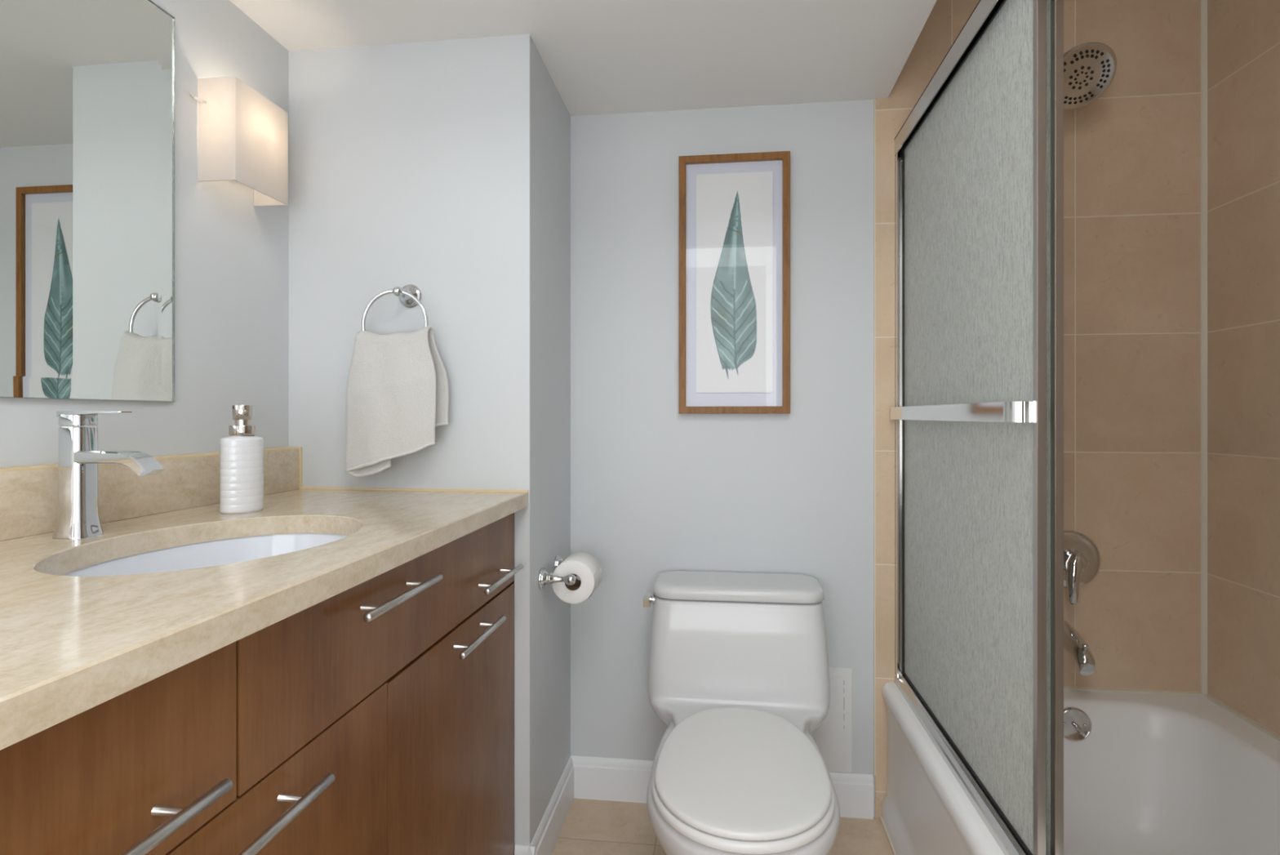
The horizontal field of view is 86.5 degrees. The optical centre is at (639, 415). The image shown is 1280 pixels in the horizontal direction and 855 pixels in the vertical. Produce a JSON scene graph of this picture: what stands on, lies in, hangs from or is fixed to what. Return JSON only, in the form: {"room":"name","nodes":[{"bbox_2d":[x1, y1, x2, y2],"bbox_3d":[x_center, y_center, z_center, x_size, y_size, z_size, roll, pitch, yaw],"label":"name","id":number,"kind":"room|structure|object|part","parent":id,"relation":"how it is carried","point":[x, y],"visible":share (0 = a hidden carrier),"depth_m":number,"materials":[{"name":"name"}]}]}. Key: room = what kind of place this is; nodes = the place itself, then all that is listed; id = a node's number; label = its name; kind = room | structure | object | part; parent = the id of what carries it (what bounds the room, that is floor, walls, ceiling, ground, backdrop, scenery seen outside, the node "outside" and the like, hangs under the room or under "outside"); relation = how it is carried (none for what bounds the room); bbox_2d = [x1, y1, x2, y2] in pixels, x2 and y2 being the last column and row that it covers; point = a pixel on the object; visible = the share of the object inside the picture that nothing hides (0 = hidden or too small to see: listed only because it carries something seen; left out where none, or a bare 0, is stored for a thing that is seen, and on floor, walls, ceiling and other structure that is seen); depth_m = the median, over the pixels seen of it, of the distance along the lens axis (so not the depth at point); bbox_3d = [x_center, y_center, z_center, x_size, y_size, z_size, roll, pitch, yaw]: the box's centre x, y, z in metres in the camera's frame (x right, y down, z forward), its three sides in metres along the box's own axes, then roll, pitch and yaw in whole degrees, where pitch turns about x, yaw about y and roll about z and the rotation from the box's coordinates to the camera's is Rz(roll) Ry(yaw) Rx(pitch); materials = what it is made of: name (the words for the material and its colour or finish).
{"room":"bathroom","nodes":[
{"label":"bathroom","id":0,"kind":"room"},
{"bbox_2d":[0,0,288,467],"bbox_3d":[-0.978,-0.122,0.773,0.100,2.400,2.694,0,0,7],"label":"wall","id":1,"kind":"structure","parent":0,"point":[232,253],"depth_m":1.35,"materials":[{"name":"paint"}]},
{"bbox_2d":[0,0,174,401],"bbox_3d":[-0.896,-0.380,0.978,0.010,0.709,0.562,0,0,7],"label":"wall mirror","id":2,"kind":"object","parent":1,"relation":"attached to","point":[87,86],"visible":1,"depth_m":1.08,"materials":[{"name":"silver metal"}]},
{"bbox_2d":[0,446,302,540],"bbox_3d":[-0.880,0.123,1.005,0.034,0.098,1.190,0,0,7],"label":"backsplash","id":3,"kind":"structure","parent":1,"relation":"attached to","point":[28,494],"depth_m":1.14,"materials":[{"name":"stone"}]},
{"bbox_2d":[190,76,288,206],"bbox_3d":[-0.811,-0.554,1.385,0.080,0.198,0.185,0,0,7],"label":"wall sconce","id":4,"kind":"object","parent":1,"relation":"attached to","point":[243,135],"visible":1,"depth_m":1.33,"materials":[{"name":"white glass"}]},
{"bbox_2d":[288,34,570,848],"bbox_3d":[-0.511,-0.122,1.766,0.582,2.400,0.409,0,0,7],"label":"wall","id":5,"kind":"structure","parent":0,"point":[442,168],"depth_m":1.57,"materials":[{"name":"paint"}]},
{"bbox_2d":[361,284,428,330],"bbox_3d":[-0.539,-0.212,1.526,0.155,0.177,0.074,0,0,7],"label":"towel ring","id":6,"kind":"object","parent":5,"relation":"attached to","point":[410,295],"visible":0.79,"depth_m":1.51,"materials":[{"name":"silver metal"}]},
{"bbox_2d":[345,325,448,476],"bbox_3d":[-0.539,-0.030,1.498,0.220,0.334,0.070,0,0,7],"label":"hand towel","id":7,"kind":"object","parent":6,"relation":"hanging from","point":[397,388],"visible":1,"depth_m":1.47,"materials":[{"name":"fabric"}]},
{"bbox_3d":[-0.534,-0.273,1.502,0.022,0.022,0.028,0,0,7],"label":"knob","id":8,"kind":"part","parent":6,"relation":"part of","materials":[{"name":"silver metal"}]},
{"bbox_2d":[301,486,528,492],"bbox_3d":[-0.523,0.170,1.558,0.548,0.005,0.005,0,0,7],"label":"trim","id":9,"kind":"structure","parent":5,"relation":"attached to","point":[302,487],"depth_m":1.55,"materials":[{"name":"beige stone"}]},
{"bbox_2d":[514,844,535,854],"bbox_3d":[-0.258,1.022,1.522,0.046,0.113,0.013,0,0,7],"label":"baseboard","id":10,"kind":"structure","parent":5,"relation":"attached to","point":[519,849],"depth_m":1.52,"materials":[{"name":"paint"}]},
{"bbox_2d":[528,755,573,854],"bbox_3d":[-0.217,1.022,1.723,0.013,0.113,0.422,0,0,7],"label":"baseboard","id":11,"kind":"structure","parent":5,"relation":"attached to","point":[545,837],"depth_m":1.72,"materials":[{"name":"paint"}]},
{"bbox_2d":[537,554,577,590],"bbox_3d":[-0.185,0.388,1.688,0.084,0.053,0.203,0,0,7],"label":"toilet paper holder","id":12,"kind":"object","parent":5,"relation":"attached to","point":[544,578],"visible":0.64,"depth_m":1.61,"materials":[{"name":"silver metal"}]},
{"bbox_3d":[-0.194,0.388,1.614,0.084,0.053,0.053,0,0,7],"label":"post","id":13,"kind":"part","parent":12,"relation":"part of","materials":[{"name":"silver metal"}]},
{"bbox_3d":[-0.176,0.388,1.763,0.084,0.053,0.053,0,0,7],"label":"post","id":14,"kind":"part","parent":12,"relation":"part of","materials":[{"name":"silver metal"}]},
{"bbox_2d":[551,551,601,603],"bbox_3d":[-0.155,0.401,1.685,0.106,0.105,0.100,0,0,7],"label":"toilet paper","id":15,"kind":"object","parent":12,"relation":"on","point":[585,566],"visible":0.88,"depth_m":1.64,"materials":[{"name":"white paper"}]},
{"bbox_2d":[229,0,937,115],"bbox_3d":[-0.111,-1.086,1.462,1.450,0.472,0.914,0,0,7],"label":"ceiling","id":16,"kind":"structure","parent":0,"point":[601,56],"depth_m":1.54,"materials":[{"name":"paint"}]},
{"bbox_2d":[551,797,893,854],"bbox_3d":[0.176,1.118,0.630,2.425,0.080,2.694,0,0,7],"label":"floor","id":17,"kind":"structure","parent":0,"point":[590,826],"depth_m":1.75,"materials":[{"name":"tile"}]},
{"bbox_2d":[0,512,523,854],"bbox_3d":[-0.606,0.640,0.982,0.584,0.875,1.170,0,0,7],"label":"vanity cabinet","id":18,"kind":"object","parent":17,"relation":"on","point":[375,717],"visible":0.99,"depth_m":0.79,"materials":[{"name":"brown wood"}]},
{"bbox_3d":[-0.416,0.287,0.514,0.019,0.164,0.288,0,0,7],"label":"drawer","id":19,"kind":"part","parent":18,"relation":"part of","materials":[{"name":"brown wood"}]},
{"bbox_3d":[-0.391,0.326,0.497,0.037,0.011,0.216,0,0,7],"label":"handle","id":20,"kind":"part","parent":18,"relation":"part of","materials":[{"name":"metal"}]},
{"bbox_2d":[0,488,528,749],"bbox_3d":[-0.610,0.188,0.972,0.578,0.031,1.190,0,0,7],"label":"countertop","id":21,"kind":"structure","parent":18,"relation":"on","point":[70,645],"depth_m":0.70,"materials":[{"name":"stone"}]},
{"bbox_2d":[52,410,164,539],"bbox_3d":[-0.752,0.083,0.964,0.144,0.178,0.048,0,0,7],"label":"faucet","id":22,"kind":"object","parent":21,"relation":"on","point":[79,456],"visible":1,"depth_m":0.95,"materials":[{"name":"silver metal"}]},
{"bbox_3d":[-0.772,0.004,0.966,0.095,0.021,0.038,0,0,7],"label":"lever","id":23,"kind":"part","parent":22,"relation":"part of","materials":[{"name":"silver metal"}]},
{"bbox_3d":[-0.745,0.067,0.963,0.130,0.034,0.036,0,0,7],"label":"spout","id":24,"kind":"part","parent":22,"relation":"part of","materials":[{"name":"silver metal"}]},
{"bbox_2d":[61,533,347,576],"bbox_3d":[-0.581,0.277,0.953,0.362,0.146,0.501,0,0,7],"label":"basin","id":25,"kind":"object","parent":21,"relation":"in","point":[219,552],"visible":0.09,"depth_m":1.10,"materials":[{"name":"white ceramic"}]},
{"bbox_2d":[219,404,263,514],"bbox_3d":[-0.714,0.077,1.221,0.057,0.190,0.074,0,0,7],"label":"soap dispenser","id":26,"kind":"object","parent":21,"relation":"on","point":[242,452],"visible":1,"depth_m":1.20,"materials":[{"name":"white ceramic"}]},
{"bbox_3d":[-0.398,0.679,0.661,0.019,0.614,0.584,0,0,7],"label":"door","id":27,"kind":"part","parent":18,"relation":"part of","materials":[{"name":"brown wood"}]},
{"bbox_3d":[-0.371,0.404,0.654,0.037,0.011,0.216,0,0,7],"label":"handle","id":28,"kind":"part","parent":18,"relation":"part of","materials":[{"name":"metal"}]},
{"bbox_3d":[-0.362,0.287,0.951,0.019,0.164,0.581,0,0,7],"label":"drawer","id":29,"kind":"part","parent":18,"relation":"part of","materials":[{"name":"brown wood"}]},
{"bbox_3d":[-0.336,0.249,0.945,0.037,0.011,0.216,0,0,7],"label":"handle","id":30,"kind":"part","parent":18,"relation":"part of","materials":[{"name":"metal"}]},
{"bbox_3d":[-0.327,0.681,1.241,0.019,0.610,0.580,0,0,7],"label":"door","id":31,"kind":"part","parent":18,"relation":"part of","materials":[{"name":"brown wood"}]},
{"bbox_3d":[-0.298,0.403,1.249,0.037,0.011,0.216,0,0,7],"label":"handle","id":32,"kind":"part","parent":18,"relation":"part of","materials":[{"name":"metal"}]},
{"bbox_3d":[-0.309,0.287,1.384,0.019,0.164,0.292,0,0,7],"label":"drawer","id":33,"kind":"part","parent":18,"relation":"part of","materials":[{"name":"brown wood"}]},
{"bbox_3d":[-0.283,0.326,1.368,0.037,0.011,0.216,0,0,7],"label":"handle","id":34,"kind":"part","parent":18,"relation":"part of","materials":[{"name":"metal"}]},
{"bbox_2d":[643,569,839,854],"bbox_3d":[0.212,0.751,1.492,0.460,0.653,0.759,0,0,7],"label":"toilet","id":35,"kind":"object","parent":17,"relation":"on","point":[739,681],"visible":1,"depth_m":1.60,"materials":[{"name":"porcelain"},{"name":"plastic"},{"name":"metal"}]},
{"bbox_3d":[0.024,0.471,1.736,0.026,0.027,0.052,0,0,7],"label":"flush lever","id":36,"kind":"part","parent":35,"relation":"part of","materials":[{"name":"silver metal"}]},
{"bbox_3d":[0.252,0.440,1.767,0.427,0.030,0.202,0,0,7],"label":"tank lid","id":37,"kind":"part","parent":35,"relation":"part of","materials":[{"name":"white ceramic"}]},
{"bbox_3d":[0.202,0.712,1.364,0.345,0.018,0.503,0,0,7],"label":"seat","id":38,"kind":"part","parent":35,"relation":"part of","materials":[{"name":"white plastic"}]},
{"bbox_3d":[0.202,0.693,1.364,0.334,0.016,0.492,0,0,7],"label":"seat lid","id":39,"kind":"part","parent":35,"relation":"part of","materials":[{"name":"white plastic"}]},
{"bbox_2d":[881,681,1279,854],"bbox_3d":[0.945,0.894,1.020,0.790,0.367,1.520,0,0,7],"label":"bathtub","id":40,"kind":"object","parent":17,"relation":"on","point":[1144,774],"visible":0.83,"depth_m":1.60,"materials":[{"name":"white ceramic"}]},
{"bbox_3d":[1.074,0.773,1.676,0.055,0.026,0.021,0,0,7],"label":"trip lever","id":41,"kind":"part","parent":40,"relation":"part of","materials":[{"name":"silver metal"}]},
{"bbox_3d":[1.075,0.765,1.689,0.082,0.082,0.020,0,0,7],"label":"overflow plate","id":42,"kind":"part","parent":40,"relation":"part of","materials":[{"name":"silver metal"}]},
{"bbox_2d":[570,0,1200,817],"bbox_3d":[0.385,-0.122,1.909,2.325,2.400,0.105,0,0,7],"label":"wall","id":43,"kind":"structure","parent":0,"point":[655,489],"depth_m":1.84,"materials":[{"name":"paint"}]},
{"bbox_2d":[571,755,873,818],"bbox_3d":[0.213,1.022,1.875,0.829,0.113,0.013,0,0,7],"label":"baseboard","id":44,"kind":"structure","parent":43,"relation":"attached to","point":[613,779],"depth_m":1.90,"materials":[{"name":"paint"}]},
{"bbox_2d":[678,151,790,413],"bbox_3d":[0.257,-0.358,1.863,0.300,0.707,0.025,0,0,7],"label":"framed print","id":45,"kind":"object","parent":43,"relation":"attached to","point":[734,209],"visible":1,"depth_m":1.86,"materials":[{"name":"white paper"}]},
{"bbox_2d":[710,191,756,377],"bbox_3d":[0.256,-0.356,1.860,0.126,0.512,0.001,0,0,7],"label":"painting","id":46,"kind":"object","parent":45,"relation":"attached to","point":[733,214],"depth_m":1.86},
{"bbox_2d":[810,666,852,773],"bbox_3d":[0.499,0.822,1.843,0.148,0.282,0.006,0,0,7],"label":"access panel","id":47,"kind":"object","parent":43,"relation":"attached to","point":[833,737],"visible":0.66,"depth_m":1.84,"materials":[{"name":"white paint"}]},
{"bbox_3d":[0.497,0.823,1.841,0.105,0.238,0.002,0,0,7],"label":"door","id":48,"kind":"part","parent":47,"relation":"part of","materials":[{"name":"white paint"}]},
{"bbox_2d":[873,99,875,775],"bbox_3d":[0.630,0.059,1.827,0.004,1.812,0.006,0,0,7],"label":"trim","id":49,"kind":"structure","parent":43,"relation":"attached to","point":[873,100],"depth_m":1.82,"materials":[{"name":"beige"}]},
{"bbox_2d":[879,815,896,854],"bbox_3d":[0.552,1.075,1.075,0.006,0.006,1.509,0,0,7],"label":"trim","id":50,"kind":"structure","parent":43,"relation":"attached to","point":[880,816],"depth_m":1.74,"materials":[{"name":"beige"}]},
{"bbox_2d":[893,0,1026,854],"bbox_3d":[0.620,-0.014,1.057,0.070,1.450,1.527,0,0,7],"label":"shower door frame","id":51,"kind":"object","parent":43,"relation":"attached to","point":[1003,837],"visible":0.4,"depth_m":1.59,"materials":[{"name":"metal"}]},
{"bbox_2d":[890,0,1046,854],"bbox_3d":[0.637,-0.018,1.419,0.044,1.414,0.795,0,0,7],"label":"shower door","id":52,"kind":"structure","parent":43,"relation":"attached to","point":[972,411],"depth_m":1.25,"materials":[{"name":"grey glass"}]},
{"bbox_3d":[0.653,-0.711,1.420,0.012,0.026,0.770,0,0,7],"label":"rail","id":53,"kind":"part","parent":52,"relation":"part of","materials":[{"name":"grey metal"}]},
{"bbox_3d":[0.653,0.682,1.420,0.012,0.014,0.770,0,0,7],"label":"rail","id":54,"kind":"part","parent":52,"relation":"part of","materials":[{"name":"black"}]},
{"bbox_2d":[1046,0,1063,854],"bbox_3d":[0.672,-0.018,1.406,0.012,1.414,0.796,0,0,7],"label":"shower door","id":55,"kind":"structure","parent":43,"relation":"attached to","point":[1055,8],"depth_m":1.01,"materials":[{"name":"silver glass"}]},
{"bbox_3d":[0.672,-0.013,1.407,0.005,1.384,0.786,0,0,7],"label":"glass","id":56,"kind":"part","parent":55,"relation":"part of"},
{"bbox_2d":[1063,620,1095,675],"bbox_3d":[1.085,0.580,1.700,0.056,0.099,0.142,0,0,7],"label":"tub spout","id":57,"kind":"object","parent":43,"relation":"attached to","point":[1074,644],"visible":0.91,"depth_m":1.66,"materials":[{"name":"silver metal"}]},
{"bbox_3d":[1.079,0.563,1.649,0.015,0.022,0.015,0,0,7],"label":"diverter knob","id":58,"kind":"part","parent":57,"relation":"part of","materials":[{"name":"silver metal"}]},
{"bbox_2d":[1063,530,1101,604],"bbox_3d":[1.109,0.386,1.730,0.149,0.176,0.073,0,0,7],"label":"shower valve","id":59,"kind":"object","parent":43,"relation":"attached to","point":[1082,556],"visible":0.79,"depth_m":1.75,"materials":[{"name":"silver metal"}]},
{"bbox_3d":[1.107,0.408,1.724,0.063,0.131,0.061,0,0,7],"label":"lever","id":60,"kind":"part","parent":59,"relation":"part of","materials":[{"name":"silver metal"}]},
{"bbox_2d":[1063,42,1116,110],"bbox_3d":[1.063,-0.834,1.675,0.153,0.158,0.192,0,0,7],"label":"showerhead","id":61,"kind":"object","parent":43,"relation":"attached to","point":[1090,68],"visible":0.73,"depth_m":1.62,"materials":[{"name":"silver metal"}]},
{"bbox_2d":[1200,0,1207,694],"bbox_3d":[1.427,-0.307,1.722,0.010,2.030,0.010,0,0,7],"label":"trim","id":62,"kind":"structure","parent":43,"relation":"attached to","point":[1203,2],"depth_m":1.72,"materials":[{"name":"beige tile"}]},
{"bbox_2d":[1207,0,1279,736],"bbox_3d":[1.389,-0.122,0.961,0.100,2.400,1.529,0,0,7],"label":"wall","id":63,"kind":"structure","parent":0,"point":[1243,36],"depth_m":1.59,"materials":[{"name":"tile"}]},
{"bbox_2d":[1063,686,1279,741],"bbox_3d":[0.963,0.708,1.019,0.758,0.008,1.519,0,0,7],"label":"trim","id":64,"kind":"structure","parent":63,"relation":"attached to","point":[1272,734],"depth_m":1.73,"materials":[{"name":"beige"}]}
]}

